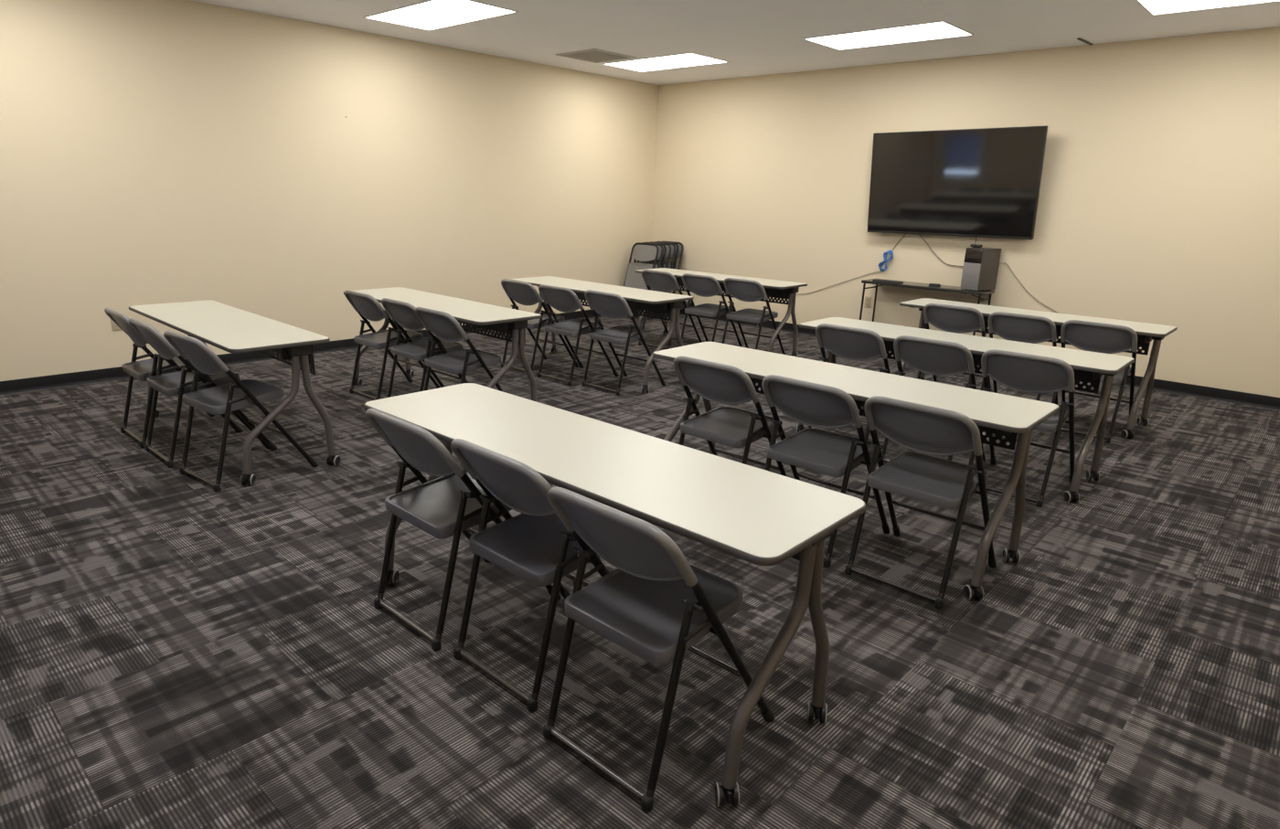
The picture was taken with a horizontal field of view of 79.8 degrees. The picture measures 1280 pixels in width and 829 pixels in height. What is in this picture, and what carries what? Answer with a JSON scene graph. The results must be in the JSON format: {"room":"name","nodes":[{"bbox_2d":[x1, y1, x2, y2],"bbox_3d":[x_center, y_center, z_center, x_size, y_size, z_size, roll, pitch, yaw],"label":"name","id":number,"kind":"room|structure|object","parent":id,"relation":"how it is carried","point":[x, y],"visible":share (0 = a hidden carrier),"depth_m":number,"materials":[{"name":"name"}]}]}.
{"room":"classroom","nodes":[
{"label":"classroom","id":0,"kind":"room"},
{"bbox_2d":[0,0,658,381],"bbox_3d":[-2.910,-2.003,7.003,0.120,2.861,9.240,16,21,40],"label":"wall","id":1,"kind":"structure","parent":0,"point":[153,152],"depth_m":6.59,"materials":[{"name":"beige paint"}]},
{"bbox_2d":[110,319,121,330],"bbox_3d":[-4.086,-0.716,5.982,0.008,0.120,0.074,16,21,40],"label":"wall outlet","id":2,"kind":"object","parent":1,"relation":"attached to","point":[114,326],"visible":0.35,"depth_m":5.98,"materials":[{"name":"beige plastic"}]},
{"bbox_2d":[0,308,634,394],"bbox_3d":[-2.898,-0.661,7.342,0.016,0.097,9.000,16,21,40],"label":"baseboard","id":3,"kind":"structure","parent":1,"relation":"attached to","point":[52,381],"depth_m":6.01,"materials":[{"name":"black rubber"}]},
{"bbox_2d":[0,314,1279,828],"bbox_3d":[-0.008,0.252,4.820,8.140,0.100,9.240,16,21,40],"label":"floor","id":4,"kind":"structure","parent":0,"point":[176,652],"depth_m":2.70,"materials":[{"name":"carpet"}]},
{"bbox_2d":[104,308,236,447],"bbox_3d":[-2.897,-0.269,4.747,0.473,0.797,0.555,16,21,40],"label":"folding chair","id":5,"kind":"object","parent":4,"relation":"on","point":[141,370],"visible":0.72,"depth_m":4.56,"materials":[{"name":"black plastic"}]},
{"bbox_2d":[128,318,270,468],"bbox_3d":[-2.549,-0.171,4.441,0.473,0.797,0.555,16,21,40],"label":"folding chair","id":6,"kind":"object","parent":4,"relation":"on","point":[179,383],"visible":0.88,"depth_m":4.26,"materials":[{"name":"black plastic"}]},
{"bbox_2d":[128,300,341,485],"bbox_3d":[-2.481,-0.200,4.623,1.829,0.739,0.537,16,22,41],"label":"table","id":7,"kind":"object","parent":4,"relation":"on","point":[228,328],"visible":0.84,"depth_m":4.20,"materials":[{"name":"white laminate"}]},
{"bbox_2d":[163,330,318,491],"bbox_3d":[-2.153,-0.071,4.136,0.473,0.797,0.555,13,20,35],"label":"folding chair","id":8,"kind":"object","parent":4,"relation":"on","point":[237,395],"visible":1,"depth_m":3.99,"materials":[{"name":"black plastic"}]},
{"bbox_2d":[344,289,440,400],"bbox_3d":[-1.873,-0.546,5.810,0.473,0.797,0.555,16,21,40],"label":"folding chair","id":9,"kind":"object","parent":4,"relation":"on","point":[368,307],"visible":0.92,"depth_m":5.65,"materials":[{"name":"black plastic"}]},
{"bbox_2d":[381,298,468,397],"bbox_3d":[-1.487,-0.437,5.471,0.473,0.797,0.555,16,21,40],"label":"folding chair","id":10,"kind":"object","parent":4,"relation":"on","point":[402,314],"visible":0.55,"depth_m":5.33,"materials":[{"name":"black plastic"}]},
{"bbox_2d":[343,287,541,401],"bbox_3d":[-1.474,-0.451,5.593,1.829,0.739,0.536,16,22,41],"label":"table","id":11,"kind":"object","parent":4,"relation":"on","point":[512,322],"visible":0.6,"depth_m":5.25,"materials":[{"name":"white laminate"}]},
{"bbox_2d":[415,307,503,392],"bbox_3d":[-1.153,-0.329,5.128,0.473,0.797,0.555,16,21,40],"label":"folding chair","id":12,"kind":"object","parent":4,"relation":"on","point":[442,325],"visible":0.8,"depth_m":4.95,"materials":[{"name":"black plastic"}]},
{"bbox_2d":[365,408,561,650],"bbox_3d":[-0.653,0.345,2.842,0.473,0.797,0.555,16,21,40],"label":"folding chair","id":13,"kind":"object","parent":4,"relation":"on","point":[447,506],"visible":0.92,"depth_m":2.66,"materials":[{"name":"black plastic"}]},
{"bbox_2d":[450,438,609,712],"bbox_3d":[-0.281,0.441,2.547,0.473,0.797,0.555,16,21,40],"label":"folding chair","id":14,"kind":"object","parent":4,"relation":"on","point":[534,545],"visible":0.8,"depth_m":2.38,"materials":[{"name":"black plastic"}]},
{"bbox_2d":[501,278,579,372],"bbox_3d":[-0.895,-0.803,6.798,0.473,0.797,0.555,16,21,40],"label":"folding chair","id":15,"kind":"object","parent":4,"relation":"on","point":[522,293],"visible":0.75,"depth_m":6.59,"materials":[{"name":"black plastic"}]},
{"bbox_2d":[536,284,618,385],"bbox_3d":[-0.530,-0.703,6.488,0.473,0.797,0.555,16,21,40],"label":"folding chair","id":16,"kind":"object","parent":4,"relation":"on","point":[565,300],"visible":0.97,"depth_m":6.32,"materials":[{"name":"black plastic"}]},
{"bbox_2d":[509,276,693,393],"bbox_3d":[-0.388,-0.744,6.716,1.829,0.739,0.536,16,22,41],"label":"table","id":17,"kind":"object","parent":4,"relation":"on","point":[661,303],"visible":0.6,"depth_m":6.41,"materials":[{"name":"white laminate"}]},
{"bbox_2d":[363,383,865,807],"bbox_3d":[-0.219,0.450,2.596,1.829,0.739,0.536,16,21,40],"label":"table","id":18,"kind":"object","parent":4,"relation":"on","point":[752,515],"visible":0.82,"depth_m":2.19,"materials":[{"name":"white laminate"}]},
{"bbox_2d":[581,289,665,395],"bbox_3d":[-0.129,-0.615,6.221,0.473,0.797,0.555,16,21,40],"label":"folding chair","id":19,"kind":"object","parent":4,"relation":"on","point":[609,305],"visible":1,"depth_m":6.06,"materials":[{"name":"black plastic"}]},
{"bbox_2d":[623,242,658,320],"bbox_3d":[-0.023,-1.689,9.692,0.476,0.934,0.291,16,21,40],"label":"folded chair","id":20,"kind":"object","parent":4,"relation":"on","point":[641,251],"visible":0.7,"depth_m":9.68,"materials":[{"name":"black plastic"}]},
{"bbox_2d":[631,242,663,319],"bbox_3d":[0.041,-1.703,9.744,0.476,0.935,0.285,16,21,40],"label":"folded chair","id":21,"kind":"object","parent":4,"relation":"on","point":[660,247],"visible":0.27,"depth_m":9.61,"materials":[{"name":"black"}]},
{"bbox_2d":[631,242,666,319],"bbox_3d":[0.082,-1.723,9.816,0.476,0.937,0.280,16,21,40],"label":"folded chair","id":22,"kind":"object","parent":4,"relation":"on","point":[663,244],"visible":0.22,"depth_m":9.66,"materials":[{"name":"black"}]},
{"bbox_2d":[637,241,671,319],"bbox_3d":[0.146,-1.737,9.867,0.476,0.938,0.275,16,21,40],"label":"folded chair","id":23,"kind":"object","parent":4,"relation":"on","point":[668,247],"visible":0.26,"depth_m":9.72,"materials":[{"name":"black plastic"}]},
{"bbox_2d":[637,241,675,315],"bbox_3d":[0.209,-1.751,9.919,0.476,0.939,0.269,16,21,40],"label":"folded chair","id":24,"kind":"object","parent":4,"relation":"on","point":[673,246],"visible":0.24,"depth_m":9.77,"materials":[{"name":"black plastic"}]},
{"bbox_2d":[543,487,774,812],"bbox_3d":[0.065,0.556,2.183,0.473,0.797,0.555,16,21,40],"label":"folding chair","id":25,"kind":"object","parent":4,"relation":"on","point":[656,605],"visible":1,"depth_m":2.03,"materials":[{"name":"black plastic"}]},
{"bbox_2d":[652,241,678,317],"bbox_3d":[0.250,-1.772,9.991,0.476,0.941,0.264,16,21,40],"label":"folded chair","id":26,"kind":"object","parent":4,"relation":"on","point":[675,243],"visible":0.11,"depth_m":9.83,"materials":[{"name":"black"}]},
{"bbox_2d":[638,269,702,349],"bbox_3d":[0.327,-1.105,7.965,0.473,0.797,0.555,16,21,40],"label":"folding chair","id":27,"kind":"object","parent":4,"relation":"on","point":[664,282],"visible":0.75,"depth_m":7.76,"materials":[{"name":"black plastic"}]},
{"bbox_2d":[656,240,683,316],"bbox_3d":[0.314,-1.786,10.043,0.476,0.942,0.259,16,21,40],"label":"folded chair","id":28,"kind":"object","parent":4,"relation":"on","point":[680,245],"visible":0.16,"depth_m":9.89,"materials":[{"name":"black"}]},
{"bbox_2d":[678,273,742,347],"bbox_3d":[0.725,-1.017,7.700,0.473,0.797,0.555,16,21,40],"label":"folding chair","id":29,"kind":"object","parent":4,"relation":"on","point":[700,285],"visible":0.77,"depth_m":7.52,"materials":[{"name":"black plastic"}]},
{"bbox_2d":[635,267,807,357],"bbox_3d":[0.774,-1.047,7.881,1.829,0.739,0.537,15,21,39],"label":"table","id":30,"kind":"object","parent":4,"relation":"on","point":[774,289],"visible":0.4,"depth_m":7.55,"materials":[{"name":"white laminate"}]},
{"bbox_2d":[672,356,787,476],"bbox_3d":[0.475,0.086,3.853,0.473,0.797,0.555,16,21,40],"label":"folding chair","id":31,"kind":"object","parent":4,"relation":"on","point":[735,428],"visible":0.78,"depth_m":3.68,"materials":[{"name":"black plastic"}]},
{"bbox_2d":[721,277,785,354],"bbox_3d":[1.108,-0.926,7.421,0.473,0.797,0.555,16,21,40],"label":"folding chair","id":32,"kind":"object","parent":4,"relation":"on","point":[749,291],"visible":0.8,"depth_m":7.25,"materials":[{"name":"black plastic"}]},
{"bbox_2d":[761,374,890,567],"bbox_3d":[0.853,0.194,3.517,0.473,0.797,0.555,16,21,40],"label":"folding chair","id":33,"kind":"object","parent":4,"relation":"on","point":[826,453],"visible":0.82,"depth_m":3.34,"materials":[{"name":"black plastic"}]},
{"bbox_2d":[808,323,894,440],"bbox_3d":[1.413,-0.197,4.928,0.473,0.797,0.555,16,21,40],"label":"folding chair","id":34,"kind":"object","parent":4,"relation":"on","point":[844,342],"visible":0.52,"depth_m":4.68,"materials":[{"name":"black plastic"}]},
{"bbox_2d":[652,341,1059,599],"bbox_3d":[0.889,0.173,3.667,1.829,0.739,0.536,16,21,40],"label":"table","id":35,"kind":"object","parent":4,"relation":"on","point":[1000,415],"visible":0.56,"depth_m":3.32,"materials":[{"name":"white laminate"}]},
{"bbox_2d":[844,395,996,608],"bbox_3d":[1.218,0.293,3.209,0.473,0.797,0.555,16,21,40],"label":"folding chair","id":36,"kind":"object","parent":4,"relation":"on","point":[920,428],"visible":0.99,"depth_m":3.05,"materials":[{"name":"black plastic"}]},
{"bbox_2d":[859,278,994,335],"bbox_3d":[2.868,-0.958,7.815,1.245,0.721,0.337,16,21,40],"label":"console table","id":37,"kind":"object","parent":4,"relation":"on","point":[906,284],"visible":0.56,"depth_m":7.64,"materials":[{"name":"dark brown wood laminate"},{"name":"black metal"}]},
{"bbox_2d":[872,278,903,283],"bbox_3d":[2.554,-1.375,7.901,0.300,0.016,0.110,16,21,40],"label":"keyboard","id":38,"kind":"object","parent":37,"relation":"on","point":[873,280],"visible":1,"depth_m":7.86,"materials":[{"name":"black plastic"}]},
{"bbox_2d":[928,283,940,287],"bbox_3d":[2.924,-1.284,7.599,0.110,0.028,0.055,9,18,24],"label":"remote control","id":39,"kind":"object","parent":37,"relation":"on","point":[930,284],"visible":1,"depth_m":7.58,"materials":[{"name":"black plastic"}]},
{"bbox_2d":[960,247,1001,291],"bbox_3d":[3.270,-1.394,7.354,0.302,0.395,0.178,-9,19,-32],"label":"computer tower","id":40,"kind":"object","parent":37,"relation":"on","point":[980,270],"visible":1,"depth_m":7.28,"materials":[{"name":"grey metal"}]},
{"bbox_2d":[970,244,982,248],"bbox_3d":[3.207,-1.606,7.307,0.046,0.034,0.110,-9,19,-32],"label":"webcam","id":41,"kind":"object","parent":40,"relation":"on","point":[977,246],"visible":1,"depth_m":7.29,"materials":[{"name":"black plastic"}]},
{"bbox_2d":[881,335,985,462],"bbox_3d":[1.792,-0.088,4.588,0.473,0.797,0.555,16,21,40],"label":"folding chair","id":42,"kind":"object","parent":4,"relation":"on","point":[937,357],"visible":0.54,"depth_m":4.35,"materials":[{"name":"black plastic"}]},
{"bbox_2d":[917,303,991,392],"bbox_3d":[2.497,-0.483,6.027,0.473,0.797,0.555,16,21,40],"label":"folding chair","id":43,"kind":"object","parent":4,"relation":"on","point":[944,317],"visible":0.55,"depth_m":5.79,"materials":[{"name":"black plastic"}]},
{"bbox_2d":[795,317,1134,502],"bbox_3d":[1.863,-0.098,4.702,1.829,0.739,0.536,15,21,40],"label":"table","id":44,"kind":"object","parent":4,"relation":"on","point":[1088,367],"visible":0.48,"depth_m":4.34,"materials":[{"name":"white laminate"}]},
{"bbox_2d":[980,311,1057,405],"bbox_3d":[2.834,-0.369,5.665,0.473,0.797,0.555,16,21,40],"label":"folding chair","id":45,"kind":"object","parent":4,"relation":"on","point":[1031,329],"visible":0.46,"depth_m":5.43,"materials":[{"name":"black plastic"}]},
{"bbox_2d":[968,349,1075,507],"bbox_3d":[2.152,0.022,4.244,0.473,0.797,0.555,16,21,40],"label":"folding chair","id":46,"kind":"object","parent":4,"relation":"on","point":[1014,370],"visible":0.75,"depth_m":4.02,"materials":[{"name":"black plastic"}]},
{"bbox_2d":[897,298,1177,438],"bbox_3d":[2.914,-0.404,5.869,1.829,0.739,0.536,16,21,40],"label":"table","id":47,"kind":"object","parent":4,"relation":"on","point":[1146,333],"visible":0.38,"depth_m":5.50,"materials":[{"name":"white laminate"}]},
{"bbox_2d":[1051,320,1137,443],"bbox_3d":[3.207,-0.275,5.376,0.473,0.797,0.555,16,21,40],"label":"folding chair","id":48,"kind":"object","parent":4,"relation":"on","point":[1092,336],"visible":0.66,"depth_m":5.15,"materials":[{"name":"black plastic"}]},
{"bbox_2d":[190,0,1279,85],"bbox_3d":[0.074,-2.591,3.999,8.140,0.100,9.240,16,21,40],"label":"ceiling","id":49,"kind":"structure","parent":0,"point":[757,37],"depth_m":6.20,"materials":[{"name":"white paint"}]},
{"bbox_2d":[363,0,518,30],"bbox_3d":[-1.609,-3.198,6.123,1.235,0.006,0.625,16,21,40],"label":"recessed light","id":50,"kind":"object","parent":49,"relation":"in","point":[430,15],"visible":1,"depth_m":6.09,"materials":[{"name":"white plastic"}]},
{"bbox_2d":[555,48,636,63],"bbox_3d":[-0.449,-3.642,7.785,0.580,0.010,0.580,16,21,40],"label":"ceiling vent","id":51,"kind":"object","parent":49,"relation":"in","point":[594,55],"visible":1,"depth_m":7.78,"materials":[{"name":"grey metal"}]},
{"bbox_2d":[603,52,729,72],"bbox_3d":[0.258,-3.708,8.078,1.235,0.006,0.625,16,21,40],"label":"recessed light","id":52,"kind":"object","parent":49,"relation":"in","point":[685,59],"visible":1,"depth_m":8.04,"materials":[{"name":"white plastic"}]},
{"bbox_2d":[802,21,974,50],"bbox_3d":[2.081,-3.192,6.471,1.235,0.006,0.625,16,21,40],"label":"recessed light","id":53,"kind":"object","parent":49,"relation":"in","point":[939,29],"visible":1,"depth_m":6.42,"materials":[{"name":"white plastic"}]},
{"bbox_2d":[1077,37,1093,45],"bbox_3d":[3.739,-3.130,6.431,0.340,0.010,0.024,-13,22,-42],"label":"ceiling strip","id":54,"kind":"object","parent":49,"relation":"attached to","point":[1079,38],"visible":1,"depth_m":6.41,"materials":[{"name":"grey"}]},
{"bbox_2d":[1135,0,1279,15],"bbox_3d":[3.905,-2.675,4.864,1.235,0.006,0.625,16,21,40],"label":"recessed light","id":55,"kind":"object","parent":49,"relation":"in","point":[1154,7],"visible":1,"depth_m":5.17,"materials":[{"name":"white plastic"}]},
{"bbox_2d":[652,26,1279,397],"bbox_3d":[3.128,-2.016,7.650,7.900,2.861,0.120,16,21,40],"label":"wall","id":56,"kind":"structure","parent":0,"point":[1158,203],"depth_m":6.95,"materials":[{"name":"beige paint"}]},
{"bbox_2d":[757,271,879,326],"bbox_3d":[2.011,-1.310,8.795,1.520,0.798,0.020,16,21,40],"label":"cable","id":57,"kind":"object","parent":56,"relation":"attached to","point":[876,272],"visible":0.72,"depth_m":8.60,"materials":[{"name":"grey plastic"}]},
{"bbox_2d":[864,296,871,308],"bbox_3d":[2.491,-1.227,8.374,0.074,0.120,0.008,16,21,40],"label":"wall outlet","id":58,"kind":"object","parent":56,"relation":"attached to","point":[868,300],"visible":1,"depth_m":8.37,"materials":[{"name":"beige plastic"}]},
{"bbox_2d":[918,234,963,266],"bbox_3d":[3.072,-1.655,7.699,0.621,0.311,0.007,16,21,40],"label":"cable","id":59,"kind":"object","parent":56,"relation":"attached to","point":[919,234],"visible":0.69,"depth_m":7.76,"materials":[{"name":"grey plastic"}]},
{"bbox_2d":[867,125,1047,239],"bbox_3d":[3.031,-2.251,7.472,1.640,0.985,0.176,15,21,41],"label":"television","id":60,"kind":"object","parent":56,"relation":"attached to","point":[986,182],"visible":1,"depth_m":7.38,"materials":[{"name":"black glass"}]},
{"bbox_3d":[2.708,-1.814,8.005,0.131,0.197,0.007,16,21,40],"label":"cable","id":61,"kind":"object","parent":60,"relation":"attached to","visible":0},
{"bbox_2d":[878,250,893,271],"bbox_3d":[2.605,-1.627,8.122,0.152,0.232,0.044,16,21,40],"label":"coiled cable","id":62,"kind":"object","parent":61,"relation":"hanging from","point":[890,252],"visible":1,"depth_m":8.11,"materials":[{"name":"blue plastic"}]},
{"bbox_2d":[679,309,1279,410],"bbox_3d":[3.043,-0.676,7.985,7.900,0.097,0.016,16,21,40],"label":"baseboard","id":63,"kind":"structure","parent":56,"relation":"attached to","point":[1171,387],"depth_m":6.52,"materials":[{"name":"black rubber"}]},
{"bbox_2d":[999,262,1058,313],"bbox_3d":[3.844,-0.881,7.156,1.144,0.983,0.024,16,21,40],"label":"cable","id":64,"kind":"object","parent":56,"relation":"attached to","point":[1002,262],"visible":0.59,"depth_m":7.26,"materials":[{"name":"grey plastic"}]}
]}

